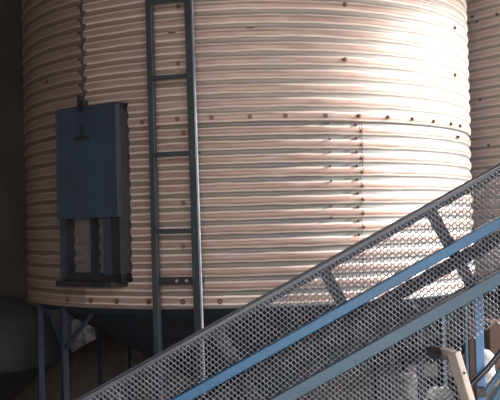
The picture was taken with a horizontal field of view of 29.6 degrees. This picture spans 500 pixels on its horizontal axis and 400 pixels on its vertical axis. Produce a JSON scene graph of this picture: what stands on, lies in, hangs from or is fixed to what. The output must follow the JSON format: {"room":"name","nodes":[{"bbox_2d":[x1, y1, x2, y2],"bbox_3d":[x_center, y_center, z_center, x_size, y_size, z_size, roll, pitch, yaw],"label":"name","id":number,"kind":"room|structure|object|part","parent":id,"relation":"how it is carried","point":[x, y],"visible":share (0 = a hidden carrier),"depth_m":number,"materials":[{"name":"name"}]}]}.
{"room":"farm building","nodes":[
{"label":"farm building","id":0,"kind":"room"},
{"bbox_2d":[0,0,28,299],"bbox_3d":[0.209,-0.902,17.372,13.500,7.000,0.200,-1,-2,0],"label":"wall","id":1,"kind":"structure","parent":0,"point":[14,263],"depth_m":17.27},
{"bbox_2d":[22,296,499,348],"bbox_3d":[0.289,2.141,17.133,13.500,0.900,0.100,-1,-2,0],"label":"trim","id":2,"kind":"structure","parent":1,"relation":"attached to","point":[55,313],"depth_m":17.08,"materials":[{"name":"metal"}]},
{"bbox_2d":[0,339,461,399],"bbox_3d":[0.305,2.392,6.822,13.900,0.200,21.100,-1,-2,0],"label":"floor","id":3,"kind":"structure","parent":0,"point":[11,385],"depth_m":13.50,"materials":[{"name":"concrete"}]},
{"bbox_2d":[0,296,70,373],"bbox_3d":[-4.313,2.094,15.633,2.300,1.147,2.800,-1,-2,0],"label":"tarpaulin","id":4,"kind":"object","parent":3,"relation":"on","point":[18,322],"visible":0.8,"depth_m":14.82,"materials":[{"name":"grey fabric"}]},
{"bbox_2d":[71,318,94,352],"bbox_3d":[-2.587,2.165,14.681,0.386,0.855,0.330,-1,-2,-17],"label":"sack","id":5,"kind":"object","parent":3,"relation":"on","point":[87,334],"visible":0.34,"depth_m":14.54,"materials":[{"name":"white fabric"}]},
{"bbox_2d":[13,334,425,399],"bbox_3d":[-0.414,1.874,12.389,5.200,1.195,3.500,-1,-2,0],"label":"heap","id":6,"kind":"object","parent":3,"relation":"on","point":[83,362],"visible":0.2,"depth_m":11.37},
{"bbox_2d":[21,0,474,399],"bbox_3d":[-0.034,-0.988,8.770,4.120,6.676,4.120,-1,-2,0],"label":"bin","id":7,"kind":"object","parent":3,"relation":"on","point":[322,125],"visible":0.83,"depth_m":6.92,"materials":[{"name":"metal"}]},
{"bbox_3d":[-1.734,1.613,7.870,0.200,1.524,0.200,-1,-2,-25],"label":"leg","id":8,"kind":"part","parent":7,"relation":"part of","materials":[{"name":"paint"}]},
{"bbox_3d":[-1.418,0.359,7.176,0.045,0.467,0.015,-3,-2,36],"label":"guide rail","id":9,"kind":"part","parent":7,"relation":"part of","materials":[{"name":"metal"}]},
{"bbox_3d":[-1.449,1.592,7.428,0.200,1.524,0.200,0,-2,-41],"label":"leg","id":10,"kind":"part","parent":7,"relation":"part of","materials":[{"name":"paint"}]},
{"bbox_3d":[-1.248,-0.504,7.005,0.140,0.105,0.025,-3,-2,36],"label":"door handle","id":11,"kind":"part","parent":7,"relation":"part of","materials":[{"name":"metal"}]},
{"bbox_3d":[-1.201,-0.277,7.004,0.636,0.823,0.046,-3,-2,36],"label":"hatch door","id":12,"kind":"part","parent":7,"relation":"part of","materials":[{"name":"blue paint"}]},
{"bbox_3d":[-1.179,0.621,7.033,0.588,0.042,0.170,-3,-2,36],"label":"sill plate","id":13,"kind":"part","parent":7,"relation":"part of","materials":[{"name":"metal"}]},
{"bbox_3d":[-1.154,-0.044,7.086,0.618,1.313,0.145,-3,-2,36],"label":"hatch frame","id":14,"kind":"part","parent":7,"relation":"part of","materials":[{"name":"metal"}]},
{"bbox_3d":[-1.545,1.665,9.840,0.200,1.524,0.200,-3,-2,36],"label":"leg","id":15,"kind":"part","parent":7,"relation":"part of","materials":[{"name":"paint"}]},
{"bbox_3d":[-1.030,0.326,6.915,0.065,0.437,0.050,-3,-2,36],"label":"guide rail","id":16,"kind":"part","parent":7,"relation":"part of","materials":[{"name":"blue metal"}]},
{"bbox_3d":[-1.272,1.666,10.143,0.200,1.524,0.200,0,-2,-42],"label":"leg","id":17,"kind":"part","parent":7,"relation":"part of","materials":[{"name":"paint"}]},
{"bbox_2d":[145,0,205,399],"bbox_3d":[-0.521,-0.344,6.730,0.385,5.295,0.143,-2,-2,16],"label":"ladder","id":18,"kind":"object","parent":7,"relation":"attached to","point":[197,280],"visible":0.9,"depth_m":6.66,"materials":[{"name":"grey metal"}]},
{"bbox_3d":[-0.690,-0.340,6.737,0.055,5.295,0.053,-2,-2,16],"label":"rail","id":19,"kind":"part","parent":18,"relation":"part of","materials":[{"name":"grey metal"}]},
{"bbox_3d":[-0.398,-0.349,6.652,0.093,5.295,0.053,-2,-2,16],"label":"rail","id":20,"kind":"part","parent":18,"relation":"part of","materials":[{"name":"grey metal"}]},
{"bbox_3d":[1.337,1.599,10.145,0.200,1.524,0.200,-3,-2,42],"label":"leg","id":21,"kind":"part","parent":7,"relation":"part of","materials":[{"name":"paint"}]},
{"bbox_3d":[1.609,1.583,9.843,0.200,1.524,0.200,0,-2,-36],"label":"leg","id":22,"kind":"part","parent":7,"relation":"part of","materials":[{"name":"paint"}]},
{"bbox_3d":[1.515,1.515,7.431,0.200,1.524,0.200,-3,-2,40],"label":"leg","id":23,"kind":"part","parent":7,"relation":"part of","materials":[{"name":"paint"}]},
{"bbox_3d":[1.800,1.521,7.873,0.200,1.524,0.200,-2,-2,25],"label":"leg","id":24,"kind":"part","parent":7,"relation":"part of","materials":[{"name":"paint"}]},
{"bbox_2d":[75,163,499,399],"bbox_3d":[0.260,0.675,4.475,5.142,3.097,0.567,-1,-2,0],"label":"conveyor","id":25,"kind":"object","parent":3,"relation":"on","point":[473,289],"visible":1,"depth_m":4.39,"materials":[{"name":"grey metal"}]},
{"bbox_3d":[0.253,0.607,4.398,4.940,2.602,0.072,-1,-2,0],"label":"rail","id":26,"kind":"part","parent":25,"relation":"part of","materials":[{"name":"metal"}]},
{"bbox_3d":[0.367,0.821,4.628,4.936,2.592,0.020,-1,-2,0],"label":"rail","id":27,"kind":"part","parent":25,"relation":"part of","materials":[{"name":"blue metal"}]},
{"bbox_3d":[0.362,0.804,4.393,4.944,2.611,0.072,-1,-2,0],"label":"rail","id":28,"kind":"part","parent":25,"relation":"part of","materials":[{"name":"metal"}]},
{"bbox_3d":[0.690,1.445,4.480,0.030,1.536,0.030,-1,-2,0],"label":"support leg","id":29,"kind":"part","parent":25,"relation":"part of","materials":[{"name":"grey metal"}]},
{"bbox_3d":[0.827,1.405,4.481,0.030,1.608,0.030,-1,-2,0],"label":"support leg","id":30,"kind":"part","parent":25,"relation":"part of","materials":[{"name":"grey metal"}]},
{"bbox_3d":[1.131,1.428,4.201,0.459,1.524,0.062,-1,-2,0],"label":"link arm","id":31,"kind":"part","parent":25,"relation":"part of","materials":[{"name":"beige paint"}]},
{"bbox_3d":[1.084,1.320,4.531,0.030,1.768,0.295,-1,-2,0],"label":"support leg","id":32,"kind":"part","parent":25,"relation":"part of","materials":[{"name":"blue paint"}]},
{"bbox_2d":[467,318,475,399],"bbox_3d":[1.185,1.419,4.981,0.032,1.591,0.050,-1,-2,0],"label":"steel post","id":33,"kind":"object","parent":3,"relation":"on","point":[471,348],"visible":0.51,"depth_m":4.97,"materials":[{"name":"brown metal"}]},
{"bbox_2d":[445,0,499,384],"bbox_3d":[4.014,-1.036,10.674,4.080,6.678,4.080,-1,-2,0],"label":"bin","id":34,"kind":"object","parent":3,"relation":"on","point":[483,16],"visible":0.17,"depth_m":9.56,"materials":[{"name":"metal"}]},
{"bbox_2d":[483,319,499,379],"bbox_3d":[1.631,1.503,6.059,0.203,1.464,0.200,-1,-2,0],"label":"cabinet","id":35,"kind":"object","parent":3,"relation":"on","point":[492,335],"visible":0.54,"depth_m":5.98,"materials":[{"name":"red paint"}]},
{"bbox_2d":[485,380,499,399],"bbox_3d":[1.339,1.628,5.355,0.240,1.187,0.260,-1,-2,0],"label":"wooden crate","id":36,"kind":"object","parent":3,"relation":"on","point":[498,382],"visible":0.03,"depth_m":5.24,"materials":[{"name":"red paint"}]},
{"bbox_2d":[462,349,495,383],"bbox_3d":[1.296,0.936,5.375,0.183,0.200,0.202,-1,-2,-12],"label":"sack","id":37,"kind":"object","parent":36,"relation":"on","point":[488,354],"visible":0.2,"depth_m":5.30,"materials":[{"name":"white fabric"}]},
{"bbox_3d":[1.033,1.696,5.453,0.321,1.073,0.280,-1,-2,0],"label":"wooden crate","id":38,"kind":"object","parent":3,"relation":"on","visible":0},
{"bbox_2d":[400,372,417,399],"bbox_3d":[0.926,1.078,5.471,0.092,0.167,0.189,-1,-2,-6],"label":"sack","id":39,"kind":"object","parent":38,"relation":"on","point":[410,385],"visible":0.52,"depth_m":5.40,"materials":[{"name":"white fabric"}]},
{"bbox_2d":[427,387,453,399],"bbox_3d":[1.105,1.120,5.469,0.139,0.074,0.194,-1,-2,-6],"label":"sack","id":40,"kind":"object","parent":38,"relation":"on","point":[435,388],"visible":0.49,"depth_m":5.41,"materials":[{"name":"white fabric"}]}
]}

